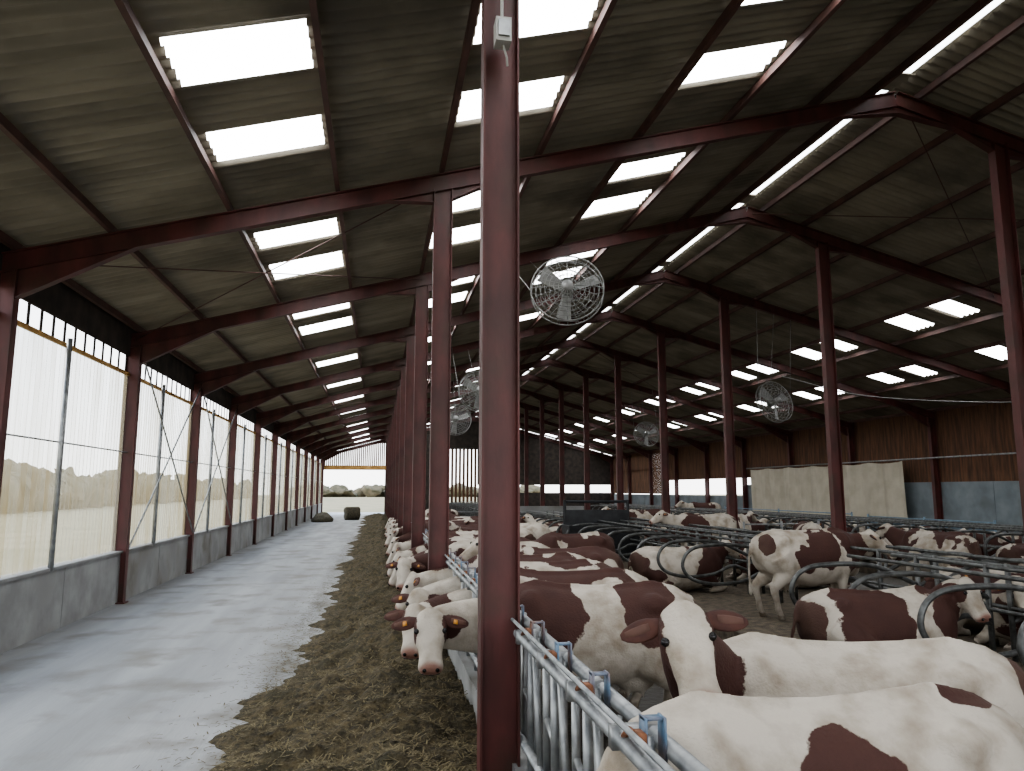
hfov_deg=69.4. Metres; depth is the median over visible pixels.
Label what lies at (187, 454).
curtain
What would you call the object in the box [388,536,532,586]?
cow
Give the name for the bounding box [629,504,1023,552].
divider
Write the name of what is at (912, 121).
rods
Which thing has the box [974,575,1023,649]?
cow
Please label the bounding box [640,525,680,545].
cow
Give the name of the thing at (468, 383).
fan
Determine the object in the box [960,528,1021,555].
cow
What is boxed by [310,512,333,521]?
heap
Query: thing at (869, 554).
cow
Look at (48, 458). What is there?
curtain
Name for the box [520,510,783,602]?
divider
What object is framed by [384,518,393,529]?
cow
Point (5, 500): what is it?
curtain
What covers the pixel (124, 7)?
purlins
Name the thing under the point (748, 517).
cow
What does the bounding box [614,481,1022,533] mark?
wall
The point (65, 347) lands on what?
curtain
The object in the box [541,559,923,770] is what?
floor
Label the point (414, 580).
cow
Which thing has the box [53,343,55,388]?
curtain
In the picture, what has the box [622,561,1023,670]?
floor
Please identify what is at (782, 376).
overhead cable
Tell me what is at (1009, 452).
rail
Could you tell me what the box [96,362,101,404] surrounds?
curtain
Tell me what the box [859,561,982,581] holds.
floor
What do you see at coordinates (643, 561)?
cow
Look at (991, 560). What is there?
divider
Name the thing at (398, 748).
loose silage
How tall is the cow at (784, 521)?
1.029 m
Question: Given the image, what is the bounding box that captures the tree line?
[281,482,539,496]
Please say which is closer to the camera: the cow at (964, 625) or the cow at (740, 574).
the cow at (964, 625)
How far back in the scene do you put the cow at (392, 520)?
26.75 m
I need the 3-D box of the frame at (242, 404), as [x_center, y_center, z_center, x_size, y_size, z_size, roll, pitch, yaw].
[3.600,1.605,26.081,25.953,8.717,0.240,1,-8,-10]
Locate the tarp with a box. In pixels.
[750,461,907,521]
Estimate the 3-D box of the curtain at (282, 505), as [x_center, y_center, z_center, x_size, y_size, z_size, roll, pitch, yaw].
[-11.441,4.830,36.620,0.024,2.868,3.126,1,-8,-10]
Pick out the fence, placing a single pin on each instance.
(547, 750)
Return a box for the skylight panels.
[160,0,1006,444]
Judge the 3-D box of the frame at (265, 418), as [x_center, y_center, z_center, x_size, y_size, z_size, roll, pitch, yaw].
[2.715,2.293,30.954,25.953,8.717,0.240,1,-8,-10]
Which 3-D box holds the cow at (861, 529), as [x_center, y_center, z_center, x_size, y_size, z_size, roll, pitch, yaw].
[11.989,5.388,26.947,2.323,0.959,1.231,4,-9,-24]
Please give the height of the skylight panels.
1.982 m
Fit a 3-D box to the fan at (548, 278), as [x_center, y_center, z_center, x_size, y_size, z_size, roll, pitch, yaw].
[0.696,-1.871,14.040,1.269,2.165,3.404,1,-8,-10]
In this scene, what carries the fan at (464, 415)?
attached to the frame at (265, 418)
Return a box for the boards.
[613,401,1018,493]
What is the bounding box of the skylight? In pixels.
[523,0,1003,374]
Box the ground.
[0,494,742,574]
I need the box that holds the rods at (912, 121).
[101,121,1023,447]
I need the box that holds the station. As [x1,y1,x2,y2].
[561,500,641,557]
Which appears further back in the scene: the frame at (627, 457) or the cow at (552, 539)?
the frame at (627, 457)
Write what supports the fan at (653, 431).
attached to the frame at (786, 436)
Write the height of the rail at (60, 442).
3.400 m
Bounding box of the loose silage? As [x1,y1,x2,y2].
[128,527,476,770]
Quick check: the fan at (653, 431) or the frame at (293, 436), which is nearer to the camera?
the fan at (653, 431)
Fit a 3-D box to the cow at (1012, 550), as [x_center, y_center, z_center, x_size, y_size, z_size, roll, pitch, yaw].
[11.618,3.836,16.121,2.393,1.006,1.333,2,-8,-12]
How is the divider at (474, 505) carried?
on the floor
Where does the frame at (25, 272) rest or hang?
on the floor at (654, 695)
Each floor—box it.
[0,512,383,770]
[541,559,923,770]
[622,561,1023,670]
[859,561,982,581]
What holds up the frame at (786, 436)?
on the floor at (654, 695)
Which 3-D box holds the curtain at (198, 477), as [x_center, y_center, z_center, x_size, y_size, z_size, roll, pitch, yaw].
[-8.427,2.491,20.031,0.024,1.838,0.887,1,-8,-10]
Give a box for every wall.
[0,503,321,653]
[324,416,614,515]
[520,506,583,515]
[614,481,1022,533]
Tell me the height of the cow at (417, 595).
1.435 m
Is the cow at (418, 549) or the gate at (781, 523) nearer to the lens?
the cow at (418, 549)
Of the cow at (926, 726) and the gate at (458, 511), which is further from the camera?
the gate at (458, 511)
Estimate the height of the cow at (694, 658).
1.696 m
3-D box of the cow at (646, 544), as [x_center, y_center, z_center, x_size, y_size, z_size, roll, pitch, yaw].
[4.699,4.764,22.531,2.323,0.959,1.231,3,-9,-23]
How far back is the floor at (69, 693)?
8.77 m
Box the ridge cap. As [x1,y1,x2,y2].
[527,0,1010,373]
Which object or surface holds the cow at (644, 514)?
on the floor at (736, 599)
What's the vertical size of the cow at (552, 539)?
1.434 m
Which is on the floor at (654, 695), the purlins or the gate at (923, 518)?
the gate at (923, 518)
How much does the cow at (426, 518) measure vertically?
1.428 m
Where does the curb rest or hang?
on the floor at (654, 695)
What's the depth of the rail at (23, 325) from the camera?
12.73 m
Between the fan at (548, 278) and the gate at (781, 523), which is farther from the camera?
the gate at (781, 523)
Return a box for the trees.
[0,457,250,513]
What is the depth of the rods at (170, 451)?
17.31 m
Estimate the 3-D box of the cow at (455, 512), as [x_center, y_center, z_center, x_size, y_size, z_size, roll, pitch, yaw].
[-3.449,6.029,32.353,2.530,1.602,0.880,3,-9,-22]
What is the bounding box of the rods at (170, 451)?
[129,363,236,547]
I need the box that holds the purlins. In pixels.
[0,0,1023,456]
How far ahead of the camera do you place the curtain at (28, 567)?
10.27 m
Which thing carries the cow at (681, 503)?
on the floor at (902, 567)
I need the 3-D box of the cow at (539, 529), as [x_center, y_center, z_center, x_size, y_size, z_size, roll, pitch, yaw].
[-0.234,4.267,19.518,2.655,1.502,0.809,-3,-9,20]
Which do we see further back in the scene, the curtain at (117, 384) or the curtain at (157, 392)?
the curtain at (157, 392)
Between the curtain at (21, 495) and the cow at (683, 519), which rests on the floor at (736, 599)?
the cow at (683, 519)
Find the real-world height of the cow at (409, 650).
1.427 m
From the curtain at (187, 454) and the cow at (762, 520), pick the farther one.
the cow at (762, 520)
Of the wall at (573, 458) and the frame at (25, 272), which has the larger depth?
the wall at (573, 458)
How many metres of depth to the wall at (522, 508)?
34.58 m
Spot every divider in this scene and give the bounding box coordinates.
[449,501,477,515]
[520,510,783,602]
[547,510,1023,661]
[590,504,1023,568]
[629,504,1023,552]
[789,553,1023,665]
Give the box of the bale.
[343,507,360,519]
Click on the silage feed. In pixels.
(375, 521)
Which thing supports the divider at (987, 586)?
on the floor at (736, 599)
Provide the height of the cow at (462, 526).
1.428 m
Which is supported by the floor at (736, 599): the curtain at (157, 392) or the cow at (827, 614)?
the cow at (827, 614)
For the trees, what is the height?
8.689 m
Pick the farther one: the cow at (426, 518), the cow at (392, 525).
the cow at (392, 525)
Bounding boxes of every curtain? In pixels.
[0,470,10,577]
[16,428,40,553]
[23,529,35,571]
[42,431,49,520]
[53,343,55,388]
[58,347,65,435]
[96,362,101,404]
[111,371,125,423]
[130,388,160,546]
[177,415,192,534]
[197,442,205,511]
[276,452,285,512]
[292,455,308,507]
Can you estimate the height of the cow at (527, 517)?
1.502 m
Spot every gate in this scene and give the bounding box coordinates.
[458,511,477,516]
[725,506,852,521]
[743,521,819,539]
[867,514,996,531]
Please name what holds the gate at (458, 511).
on the floor at (654, 695)
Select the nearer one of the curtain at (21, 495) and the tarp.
the curtain at (21, 495)
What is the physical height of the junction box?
1.146 m
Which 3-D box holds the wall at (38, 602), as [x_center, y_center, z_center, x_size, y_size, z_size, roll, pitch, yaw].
[-9.504,5.257,25.739,0.240,0.990,75.020,1,-8,-10]
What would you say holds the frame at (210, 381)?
on the floor at (654, 695)
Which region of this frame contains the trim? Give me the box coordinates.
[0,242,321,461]
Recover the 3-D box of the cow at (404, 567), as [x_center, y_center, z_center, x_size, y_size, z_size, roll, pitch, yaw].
[-0.644,3.239,11.979,2.820,1.428,0.873,2,-8,-15]
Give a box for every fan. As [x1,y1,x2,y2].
[450,373,471,434]
[452,351,478,411]
[520,256,604,325]
[631,391,658,446]
[756,311,792,422]
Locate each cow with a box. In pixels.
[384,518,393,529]
[384,519,464,546]
[384,567,647,708]
[385,513,454,532]
[385,515,459,537]
[385,517,465,541]
[385,522,477,556]
[385,540,548,590]
[386,530,477,563]
[386,533,477,576]
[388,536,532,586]
[391,559,610,607]
[391,579,695,701]
[394,552,586,609]
[399,525,477,542]
[425,509,459,515]
[425,510,477,521]
[449,521,536,540]
[459,537,623,568]
[463,518,549,538]
[520,513,535,522]
[532,531,615,552]
[540,523,562,526]
[549,526,561,532]
[596,682,1023,770]
[601,506,666,525]
[620,600,1023,727]
[628,540,739,592]
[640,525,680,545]
[641,527,666,546]
[648,510,738,564]
[674,500,721,512]
[718,535,758,582]
[738,511,757,538]
[738,543,850,587]
[748,527,893,620]
[750,518,774,538]
[765,515,806,529]
[790,576,991,641]
[792,521,821,529]
[820,521,864,532]
[860,526,923,565]
[876,523,981,585]
[893,525,938,531]
[924,566,1023,635]
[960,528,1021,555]
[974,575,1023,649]
[995,543,1023,565]
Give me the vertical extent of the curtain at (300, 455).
3.170 m
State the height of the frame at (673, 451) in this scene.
8.717 m
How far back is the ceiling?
11.38 m
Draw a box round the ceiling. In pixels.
[0,0,1023,454]
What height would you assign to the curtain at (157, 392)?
3.249 m
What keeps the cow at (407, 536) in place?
on the floor at (654, 695)
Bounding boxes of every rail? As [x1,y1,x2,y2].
[7,338,321,570]
[17,320,321,463]
[746,452,1015,468]
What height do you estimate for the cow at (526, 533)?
1.602 m
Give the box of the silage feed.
[208,513,476,770]
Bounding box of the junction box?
[494,0,511,65]
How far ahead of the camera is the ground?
55.58 m
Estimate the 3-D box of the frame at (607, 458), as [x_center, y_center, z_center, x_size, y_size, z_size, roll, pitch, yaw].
[-3.448,7.084,64.867,25.953,8.717,0.240,1,-8,-10]
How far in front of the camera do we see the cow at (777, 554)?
11.94 m
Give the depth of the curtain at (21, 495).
9.99 m
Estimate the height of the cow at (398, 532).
1.428 m
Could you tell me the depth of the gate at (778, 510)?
33.50 m
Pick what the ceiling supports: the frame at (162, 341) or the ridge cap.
the ridge cap
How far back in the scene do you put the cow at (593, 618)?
6.44 m
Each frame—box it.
[0,91,1023,570]
[111,206,1001,603]
[182,270,1010,573]
[223,310,943,555]
[249,338,855,544]
[268,358,793,536]
[283,374,748,530]
[293,388,709,525]
[302,402,678,521]
[309,408,653,517]
[315,412,631,514]
[320,417,613,513]
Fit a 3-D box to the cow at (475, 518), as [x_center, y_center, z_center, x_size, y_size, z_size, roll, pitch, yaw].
[-1.891,4.848,23.988,2.541,1.602,0.814,1,-8,-9]
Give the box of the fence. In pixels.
[411,522,710,770]
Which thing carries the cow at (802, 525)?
on the floor at (654, 695)
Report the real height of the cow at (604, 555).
1.596 m
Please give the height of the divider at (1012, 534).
1.200 m
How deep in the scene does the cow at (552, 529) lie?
23.18 m
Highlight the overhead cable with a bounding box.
[782,376,1010,402]
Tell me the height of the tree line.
7.276 m
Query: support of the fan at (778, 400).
attached to the frame at (210, 381)
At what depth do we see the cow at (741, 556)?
15.31 m
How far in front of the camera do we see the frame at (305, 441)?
45.78 m
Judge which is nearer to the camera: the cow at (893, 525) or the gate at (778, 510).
the cow at (893, 525)
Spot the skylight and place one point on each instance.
(992, 5)
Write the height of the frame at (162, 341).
8.717 m
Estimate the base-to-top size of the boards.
3.400 m
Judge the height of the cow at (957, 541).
1.502 m
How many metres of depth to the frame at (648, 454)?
55.48 m
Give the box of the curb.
[447,649,527,770]
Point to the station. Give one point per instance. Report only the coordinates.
(570, 517)
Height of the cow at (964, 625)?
0.959 m
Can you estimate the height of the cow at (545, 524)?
1.006 m
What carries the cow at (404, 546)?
on the floor at (654, 695)

